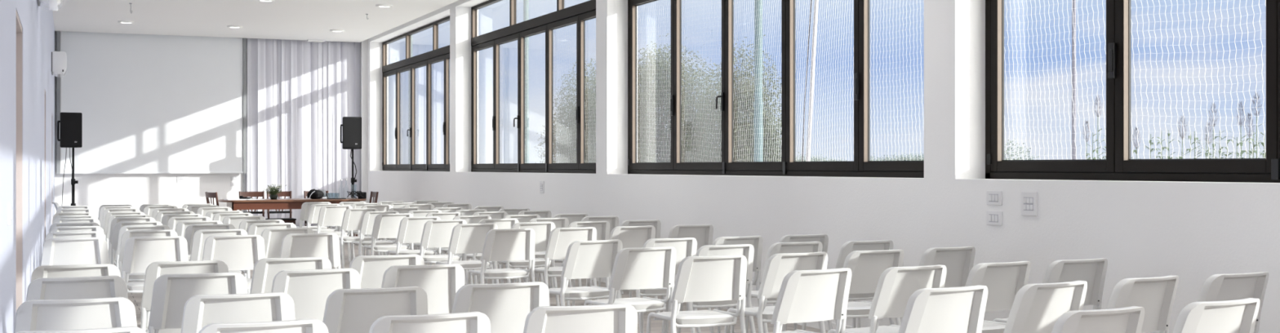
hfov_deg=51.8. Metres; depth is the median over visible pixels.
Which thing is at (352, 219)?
chair
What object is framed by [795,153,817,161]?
tree
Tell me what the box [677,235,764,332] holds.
chair
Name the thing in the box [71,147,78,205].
speaker stand
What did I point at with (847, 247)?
chair
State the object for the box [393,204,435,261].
chair
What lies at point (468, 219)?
chair
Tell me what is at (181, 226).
chair
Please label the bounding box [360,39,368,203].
trim
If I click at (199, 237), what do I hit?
chair
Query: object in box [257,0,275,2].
recessed light
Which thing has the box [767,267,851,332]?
chair
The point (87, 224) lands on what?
chair
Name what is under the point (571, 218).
chair
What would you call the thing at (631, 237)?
chair
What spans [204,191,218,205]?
wooden chair
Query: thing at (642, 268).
chair
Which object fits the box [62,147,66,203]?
power cable
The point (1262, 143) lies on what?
reed
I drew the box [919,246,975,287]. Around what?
chair
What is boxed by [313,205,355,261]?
chair
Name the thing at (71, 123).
loudspeaker
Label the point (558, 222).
chair
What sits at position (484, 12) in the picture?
net
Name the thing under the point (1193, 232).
wall
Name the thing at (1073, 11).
mast
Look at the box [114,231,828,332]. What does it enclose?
floor
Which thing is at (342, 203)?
chair
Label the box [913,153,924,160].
tree
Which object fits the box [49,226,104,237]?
chair
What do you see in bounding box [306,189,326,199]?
backpack
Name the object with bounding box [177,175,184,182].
light switch
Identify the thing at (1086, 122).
reed
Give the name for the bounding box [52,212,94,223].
chair
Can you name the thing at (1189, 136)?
reed
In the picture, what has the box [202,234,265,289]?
chair
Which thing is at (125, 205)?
chair
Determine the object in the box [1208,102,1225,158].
reed
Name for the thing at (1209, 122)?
reed
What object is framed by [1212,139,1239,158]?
reed
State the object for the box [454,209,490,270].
chair
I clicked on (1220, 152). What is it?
reed
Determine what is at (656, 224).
chair
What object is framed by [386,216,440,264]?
chair
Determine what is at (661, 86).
tree
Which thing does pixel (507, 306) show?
chair
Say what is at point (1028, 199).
light switch
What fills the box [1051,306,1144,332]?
chair
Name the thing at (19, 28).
door
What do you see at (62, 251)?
chair
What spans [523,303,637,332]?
chair
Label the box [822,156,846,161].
tree
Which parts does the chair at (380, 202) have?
backrest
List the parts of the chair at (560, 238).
leg, leg, seat frame, seat, backrest, leg, leg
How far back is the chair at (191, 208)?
17.09 m
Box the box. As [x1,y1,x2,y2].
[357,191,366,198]
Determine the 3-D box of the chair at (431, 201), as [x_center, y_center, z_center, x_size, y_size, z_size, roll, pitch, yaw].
[-3.295,0.907,19.801,0.486,0.804,0.557,0,0,-30]
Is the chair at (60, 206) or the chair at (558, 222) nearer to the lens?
the chair at (558, 222)
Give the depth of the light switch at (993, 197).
8.58 m
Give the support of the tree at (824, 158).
on the ground
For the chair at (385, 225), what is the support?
on the floor
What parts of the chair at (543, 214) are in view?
backrest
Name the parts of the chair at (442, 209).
backrest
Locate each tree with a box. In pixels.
[535,57,653,163]
[568,33,770,163]
[696,35,804,162]
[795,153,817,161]
[809,155,834,161]
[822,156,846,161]
[874,151,902,160]
[889,152,921,160]
[901,151,921,160]
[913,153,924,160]
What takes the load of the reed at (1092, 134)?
on the ground
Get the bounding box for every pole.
[408,35,412,164]
[523,0,529,163]
[753,0,763,161]
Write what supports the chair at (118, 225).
on the floor
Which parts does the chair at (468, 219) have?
seat frame, backrest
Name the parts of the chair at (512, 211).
backrest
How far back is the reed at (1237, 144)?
16.95 m
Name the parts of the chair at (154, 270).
leg, seat frame, seat, backrest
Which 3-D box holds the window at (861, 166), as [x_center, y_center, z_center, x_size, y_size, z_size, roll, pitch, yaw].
[1.112,-1.190,12.171,0.262,2.610,5.960,0,0,-23]
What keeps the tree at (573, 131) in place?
on the ground
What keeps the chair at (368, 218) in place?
on the floor
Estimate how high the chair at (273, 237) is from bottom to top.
0.804 m
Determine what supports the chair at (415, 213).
on the floor
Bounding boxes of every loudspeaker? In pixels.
[57,112,82,147]
[340,116,361,149]
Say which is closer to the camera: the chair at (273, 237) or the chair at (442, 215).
the chair at (273, 237)
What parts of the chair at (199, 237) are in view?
backrest, seat, seat frame, leg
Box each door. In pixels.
[16,11,22,310]
[44,90,45,238]
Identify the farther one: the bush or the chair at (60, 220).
the bush
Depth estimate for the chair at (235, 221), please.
13.47 m
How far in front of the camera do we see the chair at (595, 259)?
9.05 m
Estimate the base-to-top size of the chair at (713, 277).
0.804 m
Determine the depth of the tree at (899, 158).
250.73 m
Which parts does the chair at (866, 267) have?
leg, seat frame, seat, leg, backrest, leg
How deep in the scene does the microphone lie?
21.47 m
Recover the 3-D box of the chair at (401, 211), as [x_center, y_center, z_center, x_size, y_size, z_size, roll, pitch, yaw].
[-2.985,0.907,16.305,0.486,0.804,0.557,0,0,-29]
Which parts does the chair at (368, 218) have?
leg, leg, seat frame, seat, backrest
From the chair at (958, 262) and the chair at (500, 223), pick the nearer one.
the chair at (958, 262)
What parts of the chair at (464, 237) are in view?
leg, seat frame, seat, backrest, leg, leg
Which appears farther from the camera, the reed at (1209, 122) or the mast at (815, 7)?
the mast at (815, 7)
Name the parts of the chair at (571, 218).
backrest, leg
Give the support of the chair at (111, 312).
on the floor
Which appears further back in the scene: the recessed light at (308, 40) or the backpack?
the recessed light at (308, 40)
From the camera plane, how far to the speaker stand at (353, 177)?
24.63 m
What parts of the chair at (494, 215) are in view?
leg, backrest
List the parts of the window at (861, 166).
sash, sash, lever handle, sash, sash, sash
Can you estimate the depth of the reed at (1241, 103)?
15.18 m
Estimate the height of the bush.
2.397 m
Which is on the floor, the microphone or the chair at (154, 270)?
the chair at (154, 270)
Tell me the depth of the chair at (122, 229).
11.26 m
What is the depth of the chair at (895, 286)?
6.68 m
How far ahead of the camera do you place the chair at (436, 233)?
12.48 m
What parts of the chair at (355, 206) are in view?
leg, backrest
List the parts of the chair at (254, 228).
backrest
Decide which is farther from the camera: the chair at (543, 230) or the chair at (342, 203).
the chair at (342, 203)
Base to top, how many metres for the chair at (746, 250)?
0.804 m
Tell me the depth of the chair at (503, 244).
10.74 m
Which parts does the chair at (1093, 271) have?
seat frame, backrest, leg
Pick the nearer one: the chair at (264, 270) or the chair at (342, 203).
the chair at (264, 270)
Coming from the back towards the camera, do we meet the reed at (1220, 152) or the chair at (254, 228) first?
the reed at (1220, 152)
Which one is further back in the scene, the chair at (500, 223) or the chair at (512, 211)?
the chair at (512, 211)
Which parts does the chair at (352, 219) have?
leg, seat frame, seat, backrest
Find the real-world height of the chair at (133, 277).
0.804 m
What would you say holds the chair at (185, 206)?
on the floor
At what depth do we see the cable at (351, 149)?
24.60 m
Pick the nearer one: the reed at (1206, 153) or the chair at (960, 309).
the chair at (960, 309)
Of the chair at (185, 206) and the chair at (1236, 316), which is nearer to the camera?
the chair at (1236, 316)
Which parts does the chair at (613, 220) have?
leg, backrest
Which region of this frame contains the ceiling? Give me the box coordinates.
[52,0,458,42]
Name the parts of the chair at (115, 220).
leg, backrest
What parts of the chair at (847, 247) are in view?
leg, seat frame, seat, backrest, leg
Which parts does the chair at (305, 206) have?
seat, backrest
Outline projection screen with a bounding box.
[56,31,246,173]
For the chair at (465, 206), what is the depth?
17.98 m
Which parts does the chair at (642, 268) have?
leg, leg, seat, seat frame, backrest, leg, leg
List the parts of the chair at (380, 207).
leg, backrest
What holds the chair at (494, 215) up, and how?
on the floor
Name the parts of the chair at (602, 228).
seat frame, leg, backrest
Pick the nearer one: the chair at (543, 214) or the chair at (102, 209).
the chair at (543, 214)
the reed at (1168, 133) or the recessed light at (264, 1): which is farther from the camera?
the recessed light at (264, 1)
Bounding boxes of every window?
[382,16,449,171]
[471,0,595,173]
[627,0,924,177]
[985,0,1279,182]
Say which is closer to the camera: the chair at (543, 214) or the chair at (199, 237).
the chair at (199, 237)
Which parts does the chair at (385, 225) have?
leg, leg, seat frame, seat, backrest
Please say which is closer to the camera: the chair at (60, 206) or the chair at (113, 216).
the chair at (113, 216)
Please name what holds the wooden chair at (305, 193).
on the floor
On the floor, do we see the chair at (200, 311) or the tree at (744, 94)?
the chair at (200, 311)
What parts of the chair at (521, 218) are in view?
backrest, leg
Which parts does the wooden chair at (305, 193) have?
leg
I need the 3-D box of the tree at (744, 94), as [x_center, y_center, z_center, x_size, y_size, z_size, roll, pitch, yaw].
[3.422,-1.247,39.999,2.974,5.513,3.487,0,0,-33]
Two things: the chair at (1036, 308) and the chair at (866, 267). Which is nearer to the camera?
the chair at (1036, 308)
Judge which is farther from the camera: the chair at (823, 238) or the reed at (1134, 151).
the reed at (1134, 151)
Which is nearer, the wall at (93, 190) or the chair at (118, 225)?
the chair at (118, 225)
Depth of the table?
21.54 m
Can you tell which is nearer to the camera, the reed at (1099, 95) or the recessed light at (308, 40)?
the reed at (1099, 95)
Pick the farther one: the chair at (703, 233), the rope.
the rope
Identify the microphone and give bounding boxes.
[239,195,250,199]
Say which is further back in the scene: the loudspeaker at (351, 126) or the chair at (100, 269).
the loudspeaker at (351, 126)
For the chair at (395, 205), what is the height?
0.804 m
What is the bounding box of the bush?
[1004,138,1045,159]
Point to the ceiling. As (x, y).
(284, 20)
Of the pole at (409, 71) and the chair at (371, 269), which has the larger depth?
the pole at (409, 71)
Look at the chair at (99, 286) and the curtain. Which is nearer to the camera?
the chair at (99, 286)
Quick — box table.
[217,198,366,236]
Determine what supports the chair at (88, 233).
on the floor
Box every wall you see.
[0,0,54,332]
[54,31,360,231]
[368,0,1279,332]
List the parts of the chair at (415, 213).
backrest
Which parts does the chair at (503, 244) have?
leg, leg, seat frame, seat, backrest, leg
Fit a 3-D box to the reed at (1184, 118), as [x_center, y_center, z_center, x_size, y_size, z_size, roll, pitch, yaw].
[6.595,0.407,15.959,0.427,2.097,0.344,0,0,-39]
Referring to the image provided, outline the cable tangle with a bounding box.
[346,191,364,198]
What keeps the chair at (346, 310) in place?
on the floor
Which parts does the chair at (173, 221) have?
backrest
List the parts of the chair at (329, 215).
seat, seat frame, backrest, leg, leg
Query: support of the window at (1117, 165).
in the wall at (1193, 232)
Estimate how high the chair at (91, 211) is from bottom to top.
0.804 m
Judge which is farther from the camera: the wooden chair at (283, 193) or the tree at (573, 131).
the tree at (573, 131)
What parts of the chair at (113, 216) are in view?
backrest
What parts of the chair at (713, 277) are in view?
leg, leg, seat, seat frame, backrest, leg, leg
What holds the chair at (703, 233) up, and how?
on the floor
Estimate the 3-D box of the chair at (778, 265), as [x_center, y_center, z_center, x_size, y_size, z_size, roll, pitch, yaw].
[0.831,0.907,7.921,0.486,0.804,0.557,0,0,-29]
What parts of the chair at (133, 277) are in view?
leg, seat frame, seat, backrest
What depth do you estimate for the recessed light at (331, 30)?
24.07 m
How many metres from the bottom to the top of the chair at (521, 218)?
0.804 m
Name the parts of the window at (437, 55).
sash, sash, sash, sash, sash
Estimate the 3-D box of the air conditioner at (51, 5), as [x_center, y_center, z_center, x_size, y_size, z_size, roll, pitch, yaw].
[-4.710,-1.458,10.544,0.212,0.334,0.884,0,0,-23]
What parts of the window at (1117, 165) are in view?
sash, sash, sash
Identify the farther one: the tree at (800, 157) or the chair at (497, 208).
the tree at (800, 157)
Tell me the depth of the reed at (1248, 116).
15.43 m
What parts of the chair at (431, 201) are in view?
backrest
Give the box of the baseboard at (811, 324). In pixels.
[538,266,857,330]
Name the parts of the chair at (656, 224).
leg, backrest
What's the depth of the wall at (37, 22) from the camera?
7.52 m
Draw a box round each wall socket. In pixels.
[231,176,238,180]
[231,182,238,186]
[539,181,544,193]
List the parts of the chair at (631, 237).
leg, leg, backrest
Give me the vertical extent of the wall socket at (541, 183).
0.155 m
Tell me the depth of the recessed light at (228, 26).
23.40 m
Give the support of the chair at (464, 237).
on the floor
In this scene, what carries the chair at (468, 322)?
on the floor
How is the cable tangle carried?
on the table
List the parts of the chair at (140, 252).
leg, seat frame, seat, backrest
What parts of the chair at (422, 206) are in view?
backrest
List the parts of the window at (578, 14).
sash, sash, lever handle, sash, sash, sash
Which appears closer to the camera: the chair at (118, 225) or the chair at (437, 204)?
the chair at (118, 225)
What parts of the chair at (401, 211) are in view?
backrest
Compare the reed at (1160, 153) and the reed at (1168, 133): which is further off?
the reed at (1160, 153)
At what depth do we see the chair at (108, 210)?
15.87 m
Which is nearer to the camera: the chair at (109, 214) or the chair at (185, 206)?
the chair at (109, 214)
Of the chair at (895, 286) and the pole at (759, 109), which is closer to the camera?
the chair at (895, 286)
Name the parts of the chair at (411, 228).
leg, seat frame, seat, backrest, leg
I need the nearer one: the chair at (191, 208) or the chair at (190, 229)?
the chair at (190, 229)
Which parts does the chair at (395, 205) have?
backrest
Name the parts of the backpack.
bag panel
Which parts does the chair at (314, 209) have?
seat, backrest, leg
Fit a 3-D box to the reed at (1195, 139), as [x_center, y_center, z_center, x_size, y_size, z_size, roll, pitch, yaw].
[7.413,0.492,17.535,0.441,1.926,0.431,0,0,-23]
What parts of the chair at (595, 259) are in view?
leg, seat frame, seat, backrest, leg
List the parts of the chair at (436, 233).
leg, seat, seat frame, backrest, leg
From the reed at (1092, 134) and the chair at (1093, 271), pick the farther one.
the reed at (1092, 134)
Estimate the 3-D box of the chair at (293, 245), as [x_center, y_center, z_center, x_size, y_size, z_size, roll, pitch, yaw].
[-2.569,0.907,10.163,0.486,0.804,0.557,0,0,-23]
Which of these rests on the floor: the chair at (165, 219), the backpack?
the chair at (165, 219)
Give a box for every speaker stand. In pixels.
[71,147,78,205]
[351,149,356,198]
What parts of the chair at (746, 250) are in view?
leg, leg, seat, seat frame, leg, backrest, leg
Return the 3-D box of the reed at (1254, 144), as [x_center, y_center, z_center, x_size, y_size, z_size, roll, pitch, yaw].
[8.156,0.495,17.583,0.441,1.920,0.473,0,0,-3]
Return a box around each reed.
[1079,133,1106,159]
[1082,120,1095,159]
[1093,95,1106,159]
[1130,126,1141,159]
[1137,133,1164,159]
[1151,137,1170,159]
[1155,129,1185,159]
[1168,116,1201,159]
[1174,131,1204,158]
[1191,137,1217,158]
[1193,121,1213,158]
[1194,131,1212,158]
[1204,130,1235,158]
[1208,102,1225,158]
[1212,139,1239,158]
[1225,137,1252,158]
[1229,101,1254,158]
[1238,131,1260,158]
[1241,92,1262,158]
[1243,112,1262,158]
[1251,132,1266,158]
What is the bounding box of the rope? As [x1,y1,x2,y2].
[801,0,812,161]
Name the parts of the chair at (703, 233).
backrest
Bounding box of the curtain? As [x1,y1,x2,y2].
[247,38,359,226]
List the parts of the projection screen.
guide rail, guide rail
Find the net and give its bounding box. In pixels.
[388,0,1266,164]
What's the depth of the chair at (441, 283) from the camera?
6.82 m
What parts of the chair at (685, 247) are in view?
leg, seat frame, seat, leg, backrest, leg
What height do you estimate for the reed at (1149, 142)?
1.908 m
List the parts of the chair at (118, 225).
leg, seat frame, backrest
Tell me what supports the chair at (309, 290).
on the floor
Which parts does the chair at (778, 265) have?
leg, seat frame, seat, leg, leg, backrest, leg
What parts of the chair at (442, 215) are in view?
seat frame, backrest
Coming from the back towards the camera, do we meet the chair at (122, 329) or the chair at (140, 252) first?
the chair at (140, 252)
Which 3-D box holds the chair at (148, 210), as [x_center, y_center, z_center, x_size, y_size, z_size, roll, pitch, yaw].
[-6.238,0.907,17.128,0.486,0.804,0.557,0,0,-23]
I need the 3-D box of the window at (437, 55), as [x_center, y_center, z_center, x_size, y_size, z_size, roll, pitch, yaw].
[-3.916,-1.190,23.746,0.262,2.610,6.020,0,0,-23]
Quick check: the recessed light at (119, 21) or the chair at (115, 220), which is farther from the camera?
the recessed light at (119, 21)
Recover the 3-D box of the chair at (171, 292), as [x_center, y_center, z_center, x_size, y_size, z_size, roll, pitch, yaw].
[-2.164,0.907,6.447,0.486,0.804,0.557,0,0,-22]
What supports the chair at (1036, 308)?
on the floor
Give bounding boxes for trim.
[243,173,244,211]
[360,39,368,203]
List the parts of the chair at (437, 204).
backrest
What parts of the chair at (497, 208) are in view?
backrest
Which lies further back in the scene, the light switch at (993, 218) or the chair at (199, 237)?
the chair at (199, 237)
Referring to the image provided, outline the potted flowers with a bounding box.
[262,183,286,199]
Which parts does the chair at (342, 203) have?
backrest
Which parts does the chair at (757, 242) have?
leg, leg, backrest, seat frame, leg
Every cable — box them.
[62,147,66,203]
[69,147,74,203]
[350,149,356,198]
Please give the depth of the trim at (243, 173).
25.85 m
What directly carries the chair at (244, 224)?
on the floor
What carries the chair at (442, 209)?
on the floor
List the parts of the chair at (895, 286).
leg, seat frame, seat, leg, backrest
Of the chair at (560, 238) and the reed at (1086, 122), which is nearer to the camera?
the chair at (560, 238)
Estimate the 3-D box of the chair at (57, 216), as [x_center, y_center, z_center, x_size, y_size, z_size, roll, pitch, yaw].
[-5.922,0.907,13.820,0.486,0.804,0.557,0,0,-22]
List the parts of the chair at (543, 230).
leg, seat frame, seat, backrest, leg, leg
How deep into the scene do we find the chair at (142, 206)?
17.60 m
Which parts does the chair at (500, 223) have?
seat frame, seat, leg, backrest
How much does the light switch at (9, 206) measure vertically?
0.085 m
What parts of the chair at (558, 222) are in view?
seat, backrest, leg, leg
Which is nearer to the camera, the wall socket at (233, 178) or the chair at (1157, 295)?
the chair at (1157, 295)
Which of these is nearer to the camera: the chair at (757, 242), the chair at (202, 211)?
the chair at (757, 242)
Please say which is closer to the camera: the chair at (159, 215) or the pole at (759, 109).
the chair at (159, 215)
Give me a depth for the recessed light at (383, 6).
20.32 m
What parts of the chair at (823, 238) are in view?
leg, backrest, leg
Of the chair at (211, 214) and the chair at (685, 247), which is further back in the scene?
the chair at (211, 214)
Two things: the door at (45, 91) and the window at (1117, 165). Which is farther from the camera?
the door at (45, 91)
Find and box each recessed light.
[117,20,134,23]
[226,25,242,28]
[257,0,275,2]
[306,39,324,42]
[329,29,344,32]
[375,4,393,8]
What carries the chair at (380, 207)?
on the floor
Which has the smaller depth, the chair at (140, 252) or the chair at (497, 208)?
the chair at (140, 252)
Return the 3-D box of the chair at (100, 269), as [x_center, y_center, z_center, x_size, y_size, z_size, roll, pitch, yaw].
[-2.985,0.907,6.995,0.486,0.804,0.557,0,0,-21]
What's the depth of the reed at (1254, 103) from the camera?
15.70 m
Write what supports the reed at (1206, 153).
on the ground
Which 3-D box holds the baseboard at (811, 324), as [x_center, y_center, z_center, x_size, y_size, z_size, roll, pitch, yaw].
[2.246,1.270,8.744,0.012,0.070,39.450,0,0,-23]
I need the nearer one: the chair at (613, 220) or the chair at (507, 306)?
the chair at (507, 306)
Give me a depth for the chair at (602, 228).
12.20 m
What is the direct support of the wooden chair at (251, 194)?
on the floor
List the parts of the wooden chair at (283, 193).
leg, rail, rail, seat, seat rail, leg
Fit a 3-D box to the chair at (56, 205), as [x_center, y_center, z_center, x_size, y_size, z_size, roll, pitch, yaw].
[-8.025,0.907,18.646,0.557,0.804,0.486,0,0,-25]
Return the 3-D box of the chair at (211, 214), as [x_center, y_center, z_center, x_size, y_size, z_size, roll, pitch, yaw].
[-4.819,0.907,15.258,0.486,0.804,0.557,0,0,-21]
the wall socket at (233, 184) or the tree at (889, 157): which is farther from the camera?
the tree at (889, 157)
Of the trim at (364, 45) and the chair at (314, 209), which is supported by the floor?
the chair at (314, 209)
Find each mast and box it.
[805,0,818,161]
[1071,0,1075,159]
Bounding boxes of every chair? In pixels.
[13,297,137,332]
[15,326,146,332]
[26,275,128,301]
[31,263,120,282]
[40,236,109,265]
[44,231,104,240]
[48,222,99,232]
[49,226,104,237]
[51,202,59,210]
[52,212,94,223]
[53,215,96,222]
[53,217,100,226]
[56,205,92,211]
[56,208,94,215]
[97,204,132,219]
[98,205,133,226]
[101,208,140,230]
[103,211,144,239]
[106,213,150,252]
[108,217,155,263]
[111,221,162,265]
[115,225,170,267]
[118,229,177,281]
[121,235,188,293]
[139,204,171,212]
[140,259,228,332]
[143,205,177,217]
[147,271,248,332]
[151,208,189,219]
[155,211,194,222]
[160,213,202,225]
[167,216,211,256]
[175,220,222,261]
[181,292,295,332]
[182,203,213,208]
[184,223,235,254]
[186,204,219,213]
[189,228,249,293]
[196,207,232,216]
[198,318,328,332]
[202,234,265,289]
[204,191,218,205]
[205,210,243,220]
[213,212,253,222]
[222,215,265,229]
[239,191,267,219]
[239,219,284,232]
[244,222,296,278]
[249,256,331,293]
[261,227,314,257]
[266,191,296,224]
[271,267,360,321]
[280,232,340,268]
[296,201,332,228]
[303,191,328,228]
[306,204,341,253]
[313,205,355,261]
[322,286,427,332]
[329,201,369,255]
[331,208,380,268]
[340,203,382,262]
[349,210,399,266]
[349,253,424,288]
[351,204,392,258]
[353,191,378,244]
[362,213,413,255]
[368,311,490,332]
[374,207,420,255]
[376,200,407,255]
[377,202,417,255]
[381,263,464,314]
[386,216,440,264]
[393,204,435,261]
[395,209,443,264]
[409,200,438,248]
[413,212,466,284]
[415,201,453,254]
[417,207,463,264]
[419,219,467,280]
[435,222,498,284]
[440,215,493,284]
[442,203,471,209]
[451,281,549,332]
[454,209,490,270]
[458,211,510,284]
[459,205,506,270]
[462,218,521,284]
[466,228,535,284]
[484,214,544,284]
[493,222,559,306]
[497,208,530,268]
[510,217,572,288]
[516,210,551,281]
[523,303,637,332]
[527,226,599,306]
[534,213,592,288]
[547,221,610,306]
[548,239,622,306]
[560,216,623,293]
[583,246,677,332]
[585,225,660,312]
[598,219,665,299]
[615,237,701,332]
[643,224,717,313]
[646,254,746,332]
[662,244,755,332]
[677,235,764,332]
[724,251,827,332]
[730,241,822,332]
[745,234,832,332]
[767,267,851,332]
[801,240,894,329]
[802,248,903,330]
[826,264,946,332]
[897,284,987,332]
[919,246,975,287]
[964,261,1031,332]
[992,257,1107,322]
[1003,280,1087,332]
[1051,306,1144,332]
[1106,275,1178,332]
[1172,297,1260,332]
[1196,271,1268,332]
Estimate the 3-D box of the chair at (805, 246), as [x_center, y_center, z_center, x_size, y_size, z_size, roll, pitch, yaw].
[0.951,0.907,9.010,0.486,0.804,0.557,0,0,-28]
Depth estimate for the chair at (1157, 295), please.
6.06 m
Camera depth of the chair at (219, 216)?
14.33 m
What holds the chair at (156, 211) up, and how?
on the floor
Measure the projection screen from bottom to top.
2.750 m
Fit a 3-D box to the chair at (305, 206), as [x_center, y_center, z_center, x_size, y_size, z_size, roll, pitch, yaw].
[-4.684,0.907,18.915,0.486,0.804,0.557,0,0,-26]
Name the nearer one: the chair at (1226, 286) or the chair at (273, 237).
the chair at (1226, 286)
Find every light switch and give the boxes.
[7,203,12,225]
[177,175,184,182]
[986,191,1002,204]
[986,210,1002,225]
[1021,191,1037,216]
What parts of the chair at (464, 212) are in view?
backrest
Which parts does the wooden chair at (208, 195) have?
rail, leg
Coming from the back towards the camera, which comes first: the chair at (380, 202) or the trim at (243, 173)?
the trim at (243, 173)
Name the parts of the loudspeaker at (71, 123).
handle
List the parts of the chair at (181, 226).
backrest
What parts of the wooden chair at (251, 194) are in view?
rail, rail, leg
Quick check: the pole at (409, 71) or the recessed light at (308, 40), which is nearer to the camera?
the recessed light at (308, 40)
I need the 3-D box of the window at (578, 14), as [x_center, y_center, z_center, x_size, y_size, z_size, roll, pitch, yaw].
[-1.396,-1.190,17.945,0.262,2.610,5.950,0,0,-23]
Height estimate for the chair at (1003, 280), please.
0.804 m
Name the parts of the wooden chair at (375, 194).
rail, leg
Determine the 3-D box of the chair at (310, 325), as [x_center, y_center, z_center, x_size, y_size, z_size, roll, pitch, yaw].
[-1.319,0.907,4.514,0.486,0.804,0.557,0,0,-24]
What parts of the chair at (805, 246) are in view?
leg, seat frame, seat, leg, backrest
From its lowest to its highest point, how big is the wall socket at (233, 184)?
0.085 m
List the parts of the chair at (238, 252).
backrest, seat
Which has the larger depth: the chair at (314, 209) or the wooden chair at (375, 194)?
the wooden chair at (375, 194)
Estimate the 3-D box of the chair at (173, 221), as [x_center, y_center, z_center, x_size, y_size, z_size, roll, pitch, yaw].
[-4.612,0.907,13.473,0.486,0.804,0.557,0,0,-21]
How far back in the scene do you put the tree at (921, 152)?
260.97 m
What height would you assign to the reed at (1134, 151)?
2.000 m
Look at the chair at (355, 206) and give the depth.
18.11 m
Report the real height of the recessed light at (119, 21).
0.028 m

